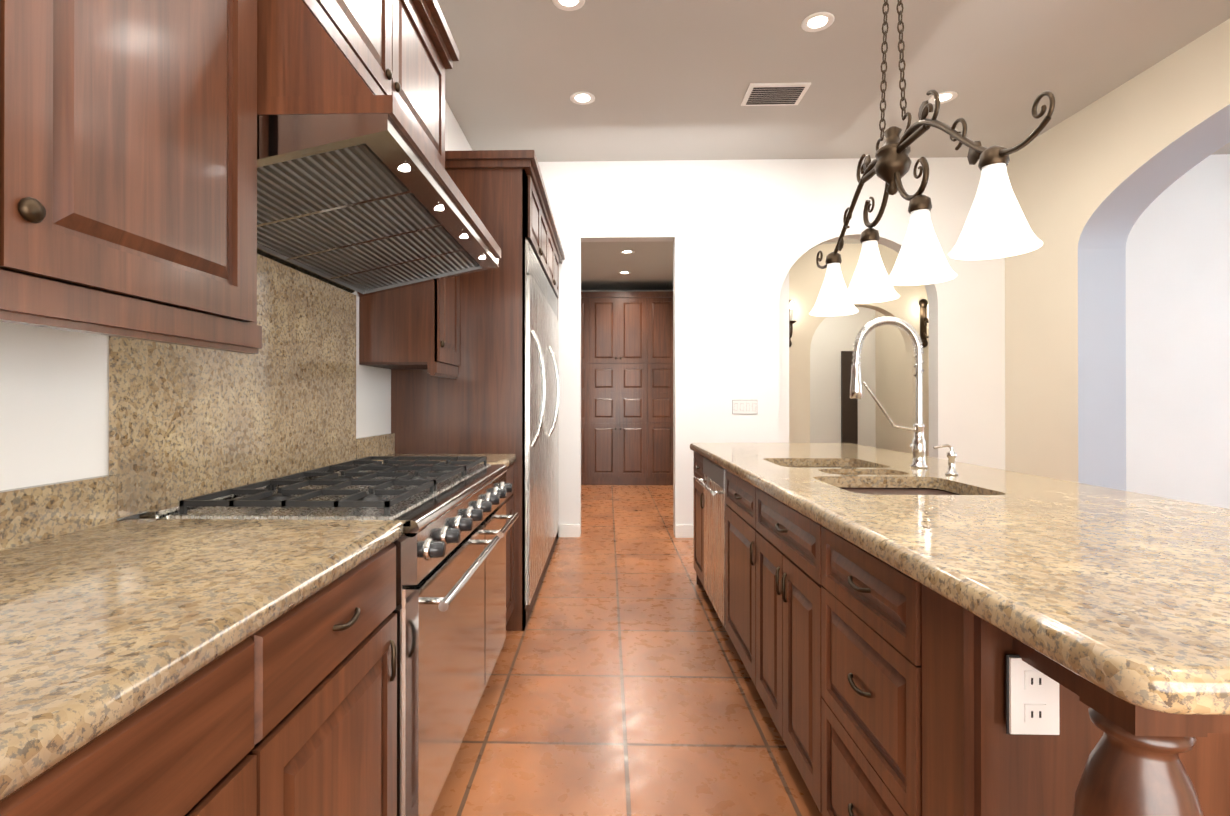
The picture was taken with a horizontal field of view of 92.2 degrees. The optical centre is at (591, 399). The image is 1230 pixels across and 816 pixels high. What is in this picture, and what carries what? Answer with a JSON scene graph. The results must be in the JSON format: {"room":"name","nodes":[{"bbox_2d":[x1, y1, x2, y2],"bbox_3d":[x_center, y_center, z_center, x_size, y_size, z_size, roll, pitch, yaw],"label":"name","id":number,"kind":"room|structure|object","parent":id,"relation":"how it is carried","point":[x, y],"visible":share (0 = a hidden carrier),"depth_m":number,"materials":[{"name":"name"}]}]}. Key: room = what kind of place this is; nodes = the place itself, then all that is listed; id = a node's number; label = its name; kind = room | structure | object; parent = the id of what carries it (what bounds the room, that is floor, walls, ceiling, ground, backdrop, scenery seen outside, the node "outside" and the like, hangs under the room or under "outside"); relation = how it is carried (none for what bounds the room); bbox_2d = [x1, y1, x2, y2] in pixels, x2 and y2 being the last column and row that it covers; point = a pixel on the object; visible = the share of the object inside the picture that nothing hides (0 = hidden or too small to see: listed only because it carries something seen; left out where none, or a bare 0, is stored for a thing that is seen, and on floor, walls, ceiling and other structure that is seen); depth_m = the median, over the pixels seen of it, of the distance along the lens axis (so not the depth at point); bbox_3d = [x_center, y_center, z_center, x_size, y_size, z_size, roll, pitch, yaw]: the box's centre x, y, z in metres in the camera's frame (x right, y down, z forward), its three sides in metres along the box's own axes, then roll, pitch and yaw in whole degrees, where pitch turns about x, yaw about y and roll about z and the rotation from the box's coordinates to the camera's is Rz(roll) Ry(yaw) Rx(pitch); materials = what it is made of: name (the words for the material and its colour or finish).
{"room":"kitchen","nodes":[
{"label":"kitchen","id":0,"kind":"room"},
{"bbox_2d":[0,100,471,520],"bbox_3d":[-1.194,-0.454,1.486,0.200,3.300,7.780,0,0,2],"label":"wall","id":1,"kind":"structure","parent":0,"point":[54,405],"depth_m":1.23,"materials":[{"name":"white paint"}]},
{"bbox_2d":[0,475,116,546],"bbox_3d":[-1.121,0.220,-0.035,0.022,0.104,2.746,0,0,2],"label":"backsplash","id":2,"kind":"structure","parent":1,"relation":"attached to","point":[27,514],"depth_m":1.19,"materials":[{"name":"beige stone"}]},
{"bbox_2d":[0,0,261,335],"bbox_3d":[-0.922,-0.703,0.739,0.379,1.074,1.194,0,0,2],"label":"upper cabinet","id":3,"kind":"object","parent":1,"relation":"attached to","point":[128,168],"depth_m":0.95,"materials":[{"name":"brown wood"}]},
{"bbox_2d":[109,254,355,518],"bbox_3d":[-1.068,-0.095,1.980,0.020,0.735,1.275,0,0,2],"label":"backsplash","id":4,"kind":"structure","parent":1,"relation":"attached to","point":[186,422],"depth_m":1.81,"materials":[{"name":"stone"}]},
{"bbox_2d":[257,0,500,296],"bbox_3d":[-0.752,-1.022,2.011,0.650,1.110,1.354,0,0,2],"label":"range hood","id":5,"kind":"object","parent":1,"relation":"attached to","point":[359,194],"visible":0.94,"depth_m":1.71,"materials":[{"name":"silver metal"}]},
{"bbox_2d":[359,275,459,378],"bbox_3d":[-0.864,-0.408,2.888,0.379,0.602,0.392,0,0,2],"label":"upper cabinet","id":6,"kind":"object","parent":1,"relation":"attached to","point":[417,326],"visible":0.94,"depth_m":2.69,"materials":[{"name":"brown wood"}]},
{"bbox_2d":[430,485,822,815],"bbox_3d":[3.467,1.252,3.317,9.700,0.100,11.700,0,0,2],"label":"floor","id":7,"kind":"structure","parent":0,"point":[620,682],"depth_m":2.33,"materials":[{"name":"tile"}]},
{"bbox_2d":[0,611,299,815],"bbox_3d":[-0.795,0.756,0.514,0.645,0.875,0.765,0,0,2],"label":"base cabinet","id":8,"kind":"object","parent":7,"relation":"on","point":[228,744],"depth_m":0.73,"materials":[{"name":"brown wood"}]},
{"bbox_2d":[0,519,402,814],"bbox_3d":[-0.802,0.294,-0.018,0.658,0.045,2.796,0,0,2],"label":"countertop","id":9,"kind":"structure","parent":8,"relation":"on","point":[101,625],"depth_m":0.79,"materials":[{"name":"beige stone"}]},
{"bbox_2d":[139,456,518,815],"bbox_3d":[-0.689,0.722,1.992,0.722,0.952,1.219,0,0,2],"label":"range","id":10,"kind":"object","parent":7,"relation":"on","point":[450,609],"visible":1,"depth_m":1.60,"materials":[{"name":"silver metal"}]},
{"bbox_2d":[300,547,396,815],"bbox_3d":[-0.780,0.757,1.073,0.645,0.875,0.610,0,0,2],"label":"base cabinet","id":11,"kind":"object","parent":7,"relation":"on","point":[348,635],"depth_m":1.13,"materials":[{"name":"brown wood"}]},
{"bbox_2d":[356,433,515,624],"bbox_3d":[-0.725,0.688,2.844,0.660,1.025,0.469,0,0,2],"label":"base cabinet","id":12,"kind":"object","parent":7,"relation":"on","point":[380,445],"visible":0.15,"depth_m":2.92,"materials":[{"name":"brown wood"}]},
{"bbox_2d":[391,158,550,630],"bbox_3d":[-0.667,-0.015,3.572,0.736,2.436,0.981,0,0,2],"label":"tall cabinet","id":13,"kind":"object","parent":7,"relation":"on","point":[500,394],"depth_m":3.08,"materials":[{"name":"brown wood"}]},
{"bbox_2d":[551,222,562,555],"bbox_3d":[-0.642,-0.012,4.525,0.736,2.436,0.925,0,0,2],"label":"tall cabinet","id":14,"kind":"object","parent":7,"relation":"on","point":[556,250],"depth_m":4.53,"materials":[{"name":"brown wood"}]},
{"bbox_2d":[581,292,588,484],"bbox_3d":[-0.430,-0.143,8.756,0.817,2.720,0.735,0,0,2],"label":"tall cabinet","id":15,"kind":"object","parent":7,"relation":"on","point":[584,295],"depth_m":8.39,"materials":[{"name":"brown wood"}]},
{"bbox_2d":[589,291,648,484],"bbox_3d":[0.386,-0.143,8.734,0.816,2.720,0.735,0,0,2],"label":"tall cabinet","id":16,"kind":"object","parent":7,"relation":"on","point":[626,387],"depth_m":8.38,"materials":[{"name":"brown wood"}]},
{"bbox_2d":[649,291,672,484],"bbox_3d":[1.203,-0.143,8.712,0.817,2.720,0.735,0,0,2],"label":"tall cabinet","id":17,"kind":"object","parent":7,"relation":"on","point":[660,302],"depth_m":8.37,"materials":[{"name":"brown wood"}]},
{"bbox_2d":[690,447,1229,815],"bbox_3d":[1.087,0.759,2.244,1.046,0.880,3.212,0,0,2],"label":"kitchen island","id":18,"kind":"object","parent":7,"relation":"on","point":[881,613],"depth_m":1.13,"materials":[{"name":"brown wood"}]},
{"bbox_2d":[690,443,1229,722],"bbox_3d":[1.122,0.301,2.230,1.050,0.045,3.304,0,0,2],"label":"island countertop","id":19,"kind":"structure","parent":18,"relation":"on","point":[1133,588],"depth_m":1.08,"materials":[{"name":"beige stone"}]},
{"bbox_2d":[850,316,927,467],"bbox_3d":[1.217,-0.032,2.443,0.314,0.620,0.108,0,0,2],"label":"faucet","id":20,"kind":"object","parent":19,"relation":"on","point":[918,445],"visible":1,"depth_m":2.41,"materials":[{"name":"silver metal"}]},
{"bbox_2d":[933,444,957,474],"bbox_3d":[1.309,0.222,2.188,0.087,0.112,0.043,0,0,2],"label":"soap dispenser","id":21,"kind":"object","parent":19,"relation":"on","point":[951,455],"visible":1,"depth_m":2.18,"materials":[{"name":"silver metal"}]},
{"bbox_2d":[1006,654,1058,734],"bbox_3d":[0.671,0.450,0.897,0.078,0.121,0.009,0,0,2],"label":"outlet","id":22,"kind":"object","parent":18,"relation":"attached to","point":[1032,700],"visible":0.92,"depth_m":0.90,"materials":[{"name":"white plastic"}]},
{"bbox_2d":[581,241,672,289],"bbox_3d":[0.273,-1.737,7.303,3.100,0.100,3.920,0,0,2],"label":"ceiling","id":23,"kind":"structure","parent":0,"point":[648,265],"depth_m":7.51,"materials":[{"name":"paint"}]},
{"bbox_2d":[618,271,630,273],"bbox_3d":[0.438,-1.681,7.858,0.174,0.008,0.174,0,0,2],"label":"recessed light","id":24,"kind":"object","parent":23,"relation":"in","point":[624,272],"visible":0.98,"depth_m":7.85,"materials":[{"name":"white"}]},
{"bbox_2d":[620,250,634,253],"bbox_3d":[0.408,-1.684,6.759,0.174,0.008,0.174,0,0,2],"label":"recessed light","id":25,"kind":"object","parent":23,"relation":"in","point":[627,251],"visible":0.98,"depth_m":6.75,"materials":[{"name":"white"}]},
{"bbox_2d":[581,290,875,447],"bbox_3d":[1.623,-0.332,9.148,5.400,3.100,0.150,0,0,2],"label":"wall","id":26,"kind":"structure","parent":0,"point":[833,337],"depth_m":9.02,"materials":[{"name":"white paint"}]},
{"bbox_2d":[841,351,857,443],"bbox_3d":[3.914,0.243,8.984,0.230,1.950,0.048,0,0,2],"label":"hall door","id":27,"kind":"structure","parent":26,"relation":"in","point":[849,419],"depth_m":8.96,"materials":[{"name":"brown wood"}]},
{"bbox_2d":[779,271,788,442],"bbox_3d":[1.747,-0.337,7.259,0.150,3.100,3.920,0,0,2],"label":"wall","id":28,"kind":"structure","parent":0,"point":[784,366],"depth_m":5.30,"materials":[{"name":"white paint"}]},
{"bbox_2d":[437,0,1229,161],"bbox_3d":[3.415,-2.154,1.368,9.700,0.100,7.780,0,0,2],"label":"ceiling","id":29,"kind":"structure","parent":0,"point":[661,80],"depth_m":3.75,"materials":[{"name":"paint"}]},
{"bbox_2d":[552,0,584,10],"bbox_3d":[-0.120,-2.094,3.103,0.174,0.008,0.174,0,0,2],"label":"recessed light","id":30,"kind":"object","parent":29,"relation":"in","point":[569,5],"visible":1,"depth_m":3.14,"materials":[{"name":"white"}]},
{"bbox_2d":[570,92,594,104],"bbox_3d":[-0.063,-2.091,4.112,0.174,0.008,0.174,0,0,2],"label":"recessed light","id":31,"kind":"object","parent":29,"relation":"in","point":[582,98],"visible":1,"depth_m":4.11,"materials":[{"name":"white"}]},
{"bbox_2d":[741,82,810,105],"bbox_3d":[1.256,-2.088,4.056,0.400,0.015,0.280,0,0,2],"label":"ceiling vent","id":32,"kind":"object","parent":29,"relation":"in","point":[766,94],"visible":1,"depth_m":4.04,"materials":[{"name":"white metal"}]},
{"bbox_2d":[801,12,834,31],"bbox_3d":[1.256,-2.094,3.286,0.174,0.008,0.174,0,0,2],"label":"recessed light","id":33,"kind":"object","parent":29,"relation":"in","point":[817,21],"visible":1,"depth_m":3.28,"materials":[{"name":"white"}]},
{"bbox_2d":[809,0,1054,316],"bbox_3d":[1.137,-1.256,2.236,0.217,1.689,1.617,0,0,2],"label":"chandelier","id":34,"kind":"object","parent":29,"relation":"hanging from","point":[996,225],"visible":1,"depth_m":2.01,"materials":[{"name":"white glass"}]},
{"bbox_2d":[929,91,957,103],"bbox_3d":[2.438,-2.092,4.105,0.174,0.008,0.174,0,0,2],"label":"recessed light","id":35,"kind":"object","parent":29,"relation":"in","point":[946,96],"visible":0.85,"depth_m":4.09,"materials":[{"name":"white"}]},
{"bbox_2d":[824,239,860,243],"bbox_3d":[3.122,-1.837,7.227,2.600,0.100,3.920,0,0,2],"label":"ceiling","id":36,"kind":"structure","parent":0,"point":[851,241],"depth_m":6.70,"materials":[{"name":"paint"}]},
{"bbox_2d":[789,243,928,456],"bbox_3d":[3.037,-0.288,6.859,2.450,3.000,0.150,0,0,2],"label":"wall","id":37,"kind":"structure","parent":0,"point":[806,277],"depth_m":6.80,"materials":[{"name":"paint"}]},
{"bbox_2d":[789,300,795,347],"bbox_3d":[2.248,-0.869,6.700,0.100,0.557,0.210,0,0,2],"label":"sconce","id":38,"kind":"object","parent":37,"relation":"attached to","point":[791,307],"visible":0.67,"depth_m":6.64,"materials":[{"name":"brown metal"}]},
{"bbox_2d":[919,299,928,347],"bbox_3d":[3.787,-0.869,6.659,0.100,0.557,0.210,0,0,2],"label":"sconce","id":39,"kind":"object","parent":37,"relation":"attached to","point":[923,304],"visible":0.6,"depth_m":6.75,"materials":[{"name":"brown metal"}]},
{"bbox_2d":[538,154,1229,536],"bbox_3d":[3.687,-0.443,5.172,9.360,3.300,0.150,0,0,2],"label":"wall","id":40,"kind":"structure","parent":0,"point":[744,236],"depth_m":5.14,"materials":[{"name":"white paint"}]},
{"bbox_2d":[560,524,693,537],"bbox_3d":[1.633,1.151,4.752,3.845,0.110,0.790,0,0,2],"label":"baseboard","id":41,"kind":"structure","parent":40,"relation":"attached to","point":[573,530],"depth_m":5.18,"materials":[{"name":"white"}]},
{"bbox_2d":[732,400,756,413],"bbox_3d":[1.331,0.066,5.154,0.208,0.113,0.008,0,0,2],"label":"switch plate","id":42,"kind":"object","parent":40,"relation":"attached to","point":[744,406],"visible":1,"depth_m":5.15,"materials":[{"name":"white plastic"}]},
{"bbox_2d":[875,310,905,452],"bbox_3d":[4.346,-0.337,7.190,0.150,3.100,3.920,0,0,2],"label":"wall","id":43,"kind":"structure","parent":0,"point":[890,359],"depth_m":8.52,"materials":[{"name":"paint"}]},
{"bbox_2d":[1005,19,1229,490],"bbox_3d":[3.633,-0.454,1.282,0.340,3.300,7.630,0,0,2],"label":"wall","id":44,"kind":"structure","parent":0,"point":[1091,182],"depth_m":4.31,"materials":[{"name":"paint"}]}
]}

